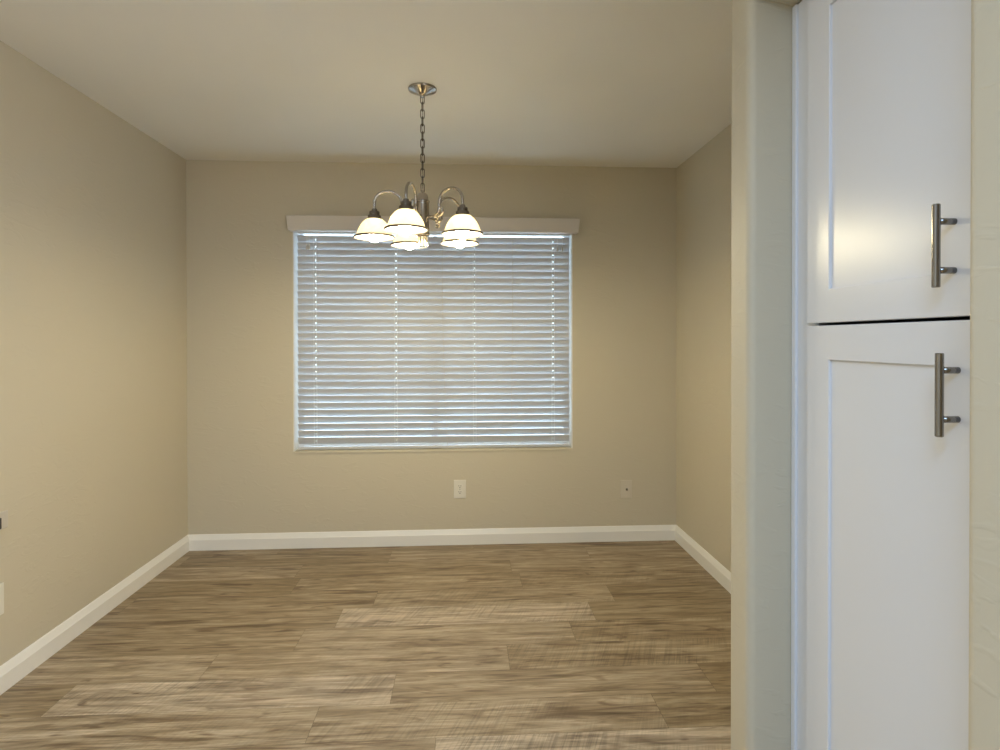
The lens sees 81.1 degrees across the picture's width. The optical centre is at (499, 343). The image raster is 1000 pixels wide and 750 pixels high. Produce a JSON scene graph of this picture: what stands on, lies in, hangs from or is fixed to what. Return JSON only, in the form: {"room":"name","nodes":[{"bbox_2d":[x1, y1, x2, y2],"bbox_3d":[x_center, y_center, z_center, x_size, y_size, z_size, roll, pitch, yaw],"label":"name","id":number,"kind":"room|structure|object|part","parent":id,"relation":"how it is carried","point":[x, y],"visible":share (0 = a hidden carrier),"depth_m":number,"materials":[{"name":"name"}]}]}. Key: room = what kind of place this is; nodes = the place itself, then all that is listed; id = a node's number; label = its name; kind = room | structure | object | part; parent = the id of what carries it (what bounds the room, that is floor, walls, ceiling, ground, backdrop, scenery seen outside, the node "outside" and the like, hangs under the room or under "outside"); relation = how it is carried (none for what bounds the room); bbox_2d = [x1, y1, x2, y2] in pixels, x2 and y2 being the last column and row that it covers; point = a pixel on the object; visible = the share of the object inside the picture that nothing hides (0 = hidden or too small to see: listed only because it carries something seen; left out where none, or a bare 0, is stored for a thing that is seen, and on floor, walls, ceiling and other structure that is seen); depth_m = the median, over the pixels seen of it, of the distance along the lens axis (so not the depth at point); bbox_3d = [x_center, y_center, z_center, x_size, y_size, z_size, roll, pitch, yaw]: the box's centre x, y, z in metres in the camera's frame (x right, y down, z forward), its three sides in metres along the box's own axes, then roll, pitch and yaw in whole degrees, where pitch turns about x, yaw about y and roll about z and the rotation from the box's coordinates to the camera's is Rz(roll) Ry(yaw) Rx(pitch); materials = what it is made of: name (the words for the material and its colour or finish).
{"room":"dining room","nodes":[
{"label":"dining room","id":0,"kind":"room"},
{"bbox_2d":[0,41,187,665],"bbox_3d":[-1.801,0.098,-0.026,0.120,2.440,7.359,0,0,-3],"label":"wall","id":1,"kind":"structure","parent":0,"point":[94,479],"depth_m":2.64,"materials":[{"name":"beige paint"}]},
{"bbox_2d":[0,582,3,614],"bbox_3d":[-1.864,0.956,2.157,0.008,0.117,0.077,0,0,-3],"label":"power outlet","id":2,"kind":"object","parent":1,"relation":"attached to","point":[2,583],"visible":1,"depth_m":2.18,"materials":[{"name":"white plastic"}]},
{"bbox_2d":[0,510,7,529],"bbox_3d":[-1.862,0.664,2.182,0.016,0.066,0.068,0,0,-3],"label":"jack plate","id":3,"kind":"object","parent":1,"relation":"attached to","point":[3,515],"visible":1,"depth_m":2.19,"materials":[{"name":"white plastic"}]},
{"bbox_2d":[0,535,188,694],"bbox_3d":[-1.732,1.269,-0.014,0.016,0.098,7.359,0,0,-3],"label":"baseboard","id":4,"kind":"structure","parent":1,"relation":"attached to","point":[12,671],"depth_m":2.63,"materials":[{"name":"white paint"}]},
{"bbox_2d":[0,540,730,749],"bbox_3d":[-0.184,1.340,0.128,3.322,0.050,7.459,0,0,-3],"label":"floor","id":5,"kind":"structure","parent":0,"point":[622,645],"depth_m":2.44,"materials":[{"name":"brown wood"}]},
{"bbox_2d":[791,0,970,749],"bbox_3d":[0.982,0.251,1.125,0.627,2.112,0.600,0,0,-3],"label":"pantry cabinet","id":6,"kind":"object","parent":5,"relation":"on","point":[881,89],"visible":0.98,"depth_m":1.09,"materials":[{"name":"white paint"}]},
{"bbox_3d":[0.737,0.202,1.103,0.021,2.012,0.584,0,0,-3],"label":"frame","id":7,"kind":"part","parent":6,"relation":"part of","materials":[{"name":"white paint"}]},
{"bbox_3d":[0.717,0.579,1.097,0.019,1.233,0.456,0,0,-3],"label":"door","id":8,"kind":"part","parent":6,"relation":"part of","materials":[{"name":"white paint"}]},
{"bbox_3d":[0.716,-0.419,1.090,0.019,0.750,0.456,0,0,-3],"label":"door","id":9,"kind":"part","parent":6,"relation":"part of","materials":[{"name":"white paint"}]},
{"bbox_3d":[0.698,-0.154,0.919,0.037,0.131,0.012,0,0,-3],"label":"bar handle","id":10,"kind":"part","parent":6,"relation":"part of","materials":[{"name":"silver metal"}]},
{"bbox_3d":[0.699,0.080,0.913,0.037,0.131,0.012,0,0,-3],"label":"bar handle","id":11,"kind":"part","parent":6,"relation":"part of","materials":[{"name":"silver metal"}]},
{"bbox_2d":[0,0,731,167],"bbox_3d":[-0.185,-1.175,0.067,3.362,0.100,7.609,0,0,-3],"label":"ceiling","id":12,"kind":"structure","parent":0,"point":[590,83],"depth_m":2.46,"materials":[{"name":"paint"}]},
{"bbox_2d":[353,82,483,249],"bbox_3d":[-0.363,-0.786,2.609,0.570,0.708,0.582,0,0,-3],"label":"chandelier","id":13,"kind":"object","parent":12,"relation":"hanging from","point":[410,224],"visible":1,"depth_m":2.56,"materials":[{"name":"white glass"}]},
{"bbox_3d":[-0.557,-0.511,2.591,0.175,0.080,0.175,0,0,-3],"label":"lamp shade","id":14,"kind":"part","parent":13,"relation":"part of","materials":[{"name":"white glass"}]},
{"bbox_3d":[-0.557,-0.497,2.591,0.060,0.096,0.060,0,0,-3],"label":"bulb","id":15,"kind":"part","parent":13,"relation":"part of","materials":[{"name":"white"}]},
{"bbox_3d":[-0.466,-0.604,2.600,0.197,0.158,0.017,0,0,-7],"label":"arm","id":16,"kind":"part","parent":13,"relation":"part of","materials":[{"name":"silver metal"}]},
{"bbox_3d":[-0.387,-0.510,2.408,0.175,0.080,0.175,0,0,-3],"label":"lamp shade","id":17,"kind":"part","parent":13,"relation":"part of","materials":[{"name":"white glass"}]},
{"bbox_3d":[-0.387,-0.496,2.408,0.060,0.096,0.060,0,0,-3],"label":"bulb","id":18,"kind":"part","parent":13,"relation":"part of","materials":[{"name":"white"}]},
{"bbox_3d":[-0.436,-0.513,2.808,0.175,0.080,0.175,0,0,-3],"label":"lamp shade","id":19,"kind":"part","parent":13,"relation":"part of","materials":[{"name":"white glass"}]},
{"bbox_3d":[-0.436,-0.499,2.808,0.060,0.096,0.060,0,0,-3],"label":"bulb","id":20,"kind":"part","parent":13,"relation":"part of","materials":[{"name":"white glass"}]},
{"bbox_3d":[-0.369,-0.603,2.498,0.060,0.158,0.192,0,0,-3],"label":"arm","id":21,"kind":"part","parent":13,"relation":"part of","materials":[{"name":"silver metal"}]},
{"bbox_3d":[-0.347,-0.895,2.614,0.017,0.442,0.017,0,0,22],"label":"chain","id":22,"kind":"part","parent":13,"relation":"part of","materials":[{"name":"silver metal"}]},
{"bbox_3d":[-0.258,-0.605,2.696,0.197,0.158,0.017,0,0,-42],"label":"arm","id":23,"kind":"part","parent":13,"relation":"part of","materials":[{"name":"silver metal"}]},
{"bbox_3d":[-0.242,-0.604,2.556,0.197,0.158,0.017,0,0,30],"label":"arm","id":24,"kind":"part","parent":13,"relation":"part of","materials":[{"name":"silver metal"}]},
{"bbox_3d":[-0.191,-0.513,2.760,0.175,0.080,0.175,0,0,-3],"label":"lamp shade","id":25,"kind":"part","parent":13,"relation":"part of","materials":[{"name":"white glass"}]},
{"bbox_3d":[-0.191,-0.499,2.760,0.060,0.096,0.060,0,0,-3],"label":"bulb","id":26,"kind":"part","parent":13,"relation":"part of","materials":[{"name":"white glass"}]},
{"bbox_3d":[-0.161,-0.511,2.513,0.175,0.080,0.175,0,0,-3],"label":"lamp shade","id":27,"kind":"part","parent":13,"relation":"part of","materials":[{"name":"white glass"}]},
{"bbox_3d":[-0.161,-0.497,2.513,0.060,0.096,0.060,0,0,-3],"label":"bulb","id":28,"kind":"part","parent":13,"relation":"part of","materials":[{"name":"white glass"}]},
{"bbox_2d":[186,160,675,534],"bbox_3d":[-0.404,0.072,3.808,3.362,2.440,0.130,0,0,-3],"label":"wall","id":29,"kind":"structure","parent":0,"point":[244,474],"depth_m":3.74,"materials":[{"name":"beige paint"}]},
{"bbox_2d":[188,525,675,550],"bbox_3d":[-0.398,1.244,3.742,3.122,0.098,0.016,0,0,-3],"label":"baseboard","id":30,"kind":"structure","parent":29,"relation":"attached to","point":[389,538],"depth_m":3.73,"materials":[{"name":"white paint"}]},
{"bbox_2d":[293,232,572,453],"bbox_3d":[-0.422,-0.027,3.803,1.782,1.443,0.136,0,0,-3],"label":"window","id":31,"kind":"structure","parent":29,"relation":"in","point":[296,444],"depth_m":3.78,"materials":[{"name":"beige paint"}]},
{"bbox_2d":[286,215,579,449],"bbox_3d":[-0.411,-0.060,3.743,1.841,1.475,0.128,0,0,-3],"label":"window blind","id":32,"kind":"object","parent":31,"relation":"attached to","point":[450,327],"visible":0.99,"depth_m":3.77,"materials":[{"name":"white plastic"}]},
{"bbox_3d":[-1.178,-0.021,3.736,0.020,1.362,0.031,0,0,-3],"label":"ladder cord","id":33,"kind":"part","parent":32,"relation":"part of","materials":[{"name":"white fabric"}]},
{"bbox_3d":[-0.669,-0.021,3.767,0.020,1.362,0.031,0,0,-3],"label":"ladder cord","id":34,"kind":"part","parent":32,"relation":"part of","materials":[{"name":"white fabric"}]},
{"bbox_3d":[-0.417,0.668,3.786,1.747,0.018,0.024,0,0,-3],"label":"rail","id":35,"kind":"part","parent":32,"relation":"part of","materials":[{"name":"grey plastic"}]},
{"bbox_3d":[-0.356,-0.023,3.765,0.034,1.360,0.002,0,0,-3],"label":"hanging cord","id":36,"kind":"part","parent":32,"relation":"part of","materials":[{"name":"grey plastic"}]},
{"bbox_3d":[0.076,-0.024,3.790,0.016,1.360,0.002,0,0,-3],"label":"hanging cord","id":37,"kind":"part","parent":32,"relation":"part of","materials":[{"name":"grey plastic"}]},
{"bbox_3d":[0.346,-0.023,3.826,0.020,1.362,0.031,0,0,-3],"label":"ladder cord","id":38,"kind":"part","parent":32,"relation":"part of","materials":[{"name":"white fabric"}]},
{"bbox_3d":[-0.421,0.688,3.808,1.780,0.014,0.136,0,0,-3],"label":"sill","id":39,"kind":"part","parent":31,"relation":"part of","materials":[{"name":"beige paint"}]},
{"bbox_2d":[454,480,465,497],"bbox_3d":[-0.258,0.936,3.753,0.077,0.117,0.008,0,0,-3],"label":"power outlet","id":40,"kind":"object","parent":29,"relation":"attached to","point":[459,485],"visible":1,"depth_m":3.75,"materials":[{"name":"white plastic"}]},
{"bbox_2d":[620,480,631,497],"bbox_3d":[0.825,0.952,3.812,0.075,0.117,0.016,0,0,-3],"label":"plate","id":41,"kind":"object","parent":29,"relation":"attached to","point":[625,485],"visible":1,"depth_m":3.81,"materials":[{"name":"white plastic"}]},
{"bbox_2d":[676,123,731,571],"bbox_3d":[1.310,0.079,2.281,0.120,2.440,3.119,0,0,-3],"label":"wall","id":42,"kind":"structure","parent":0,"point":[703,181],"depth_m":3.36,"materials":[{"name":"beige paint"}]},
{"bbox_2d":[675,525,730,593],"bbox_3d":[1.219,1.248,2.702,0.016,0.098,2.284,0,0,-3],"label":"baseboard","id":43,"kind":"structure","parent":42,"relation":"attached to","point":[708,562],"depth_m":3.35,"materials":[{"name":"white paint"}]},
{"bbox_2d":[731,0,793,749],"bbox_3d":[0.946,0.085,1.479,0.702,2.440,0.109,0,0,-3],"label":"wall partition","id":44,"kind":"structure","parent":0,"point":[761,154],"depth_m":1.41,"materials":[{"name":"beige paint"}]},
{"bbox_2d":[767,0,801,5],"bbox_3d":[0.965,-0.971,1.117,0.702,0.323,0.604,0,0,-3],"label":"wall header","id":45,"kind":"structure","parent":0,"point":[786,2],"depth_m":1.40,"materials":[{"name":"beige paint"}]},
{"bbox_2d":[968,0,999,749],"bbox_3d":[1.113,0.103,-1.355,0.702,2.440,4.362,0,0,-3],"label":"wall","id":46,"kind":"structure","parent":0,"point":[984,479],"depth_m":0.77,"materials":[{"name":"beige paint"}]},
{"label":"outside","id":47,"kind":"structure","parent":0,"visible":0},
{"bbox_2d":[305,387,562,436],"bbox_3d":[-0.760,1.434,12.937,24.000,0.100,18.101,0,0,-3],"label":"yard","id":48,"kind":"structure","parent":47,"point":[513,387],"depth_m":10.46,"materials":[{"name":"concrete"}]}
]}

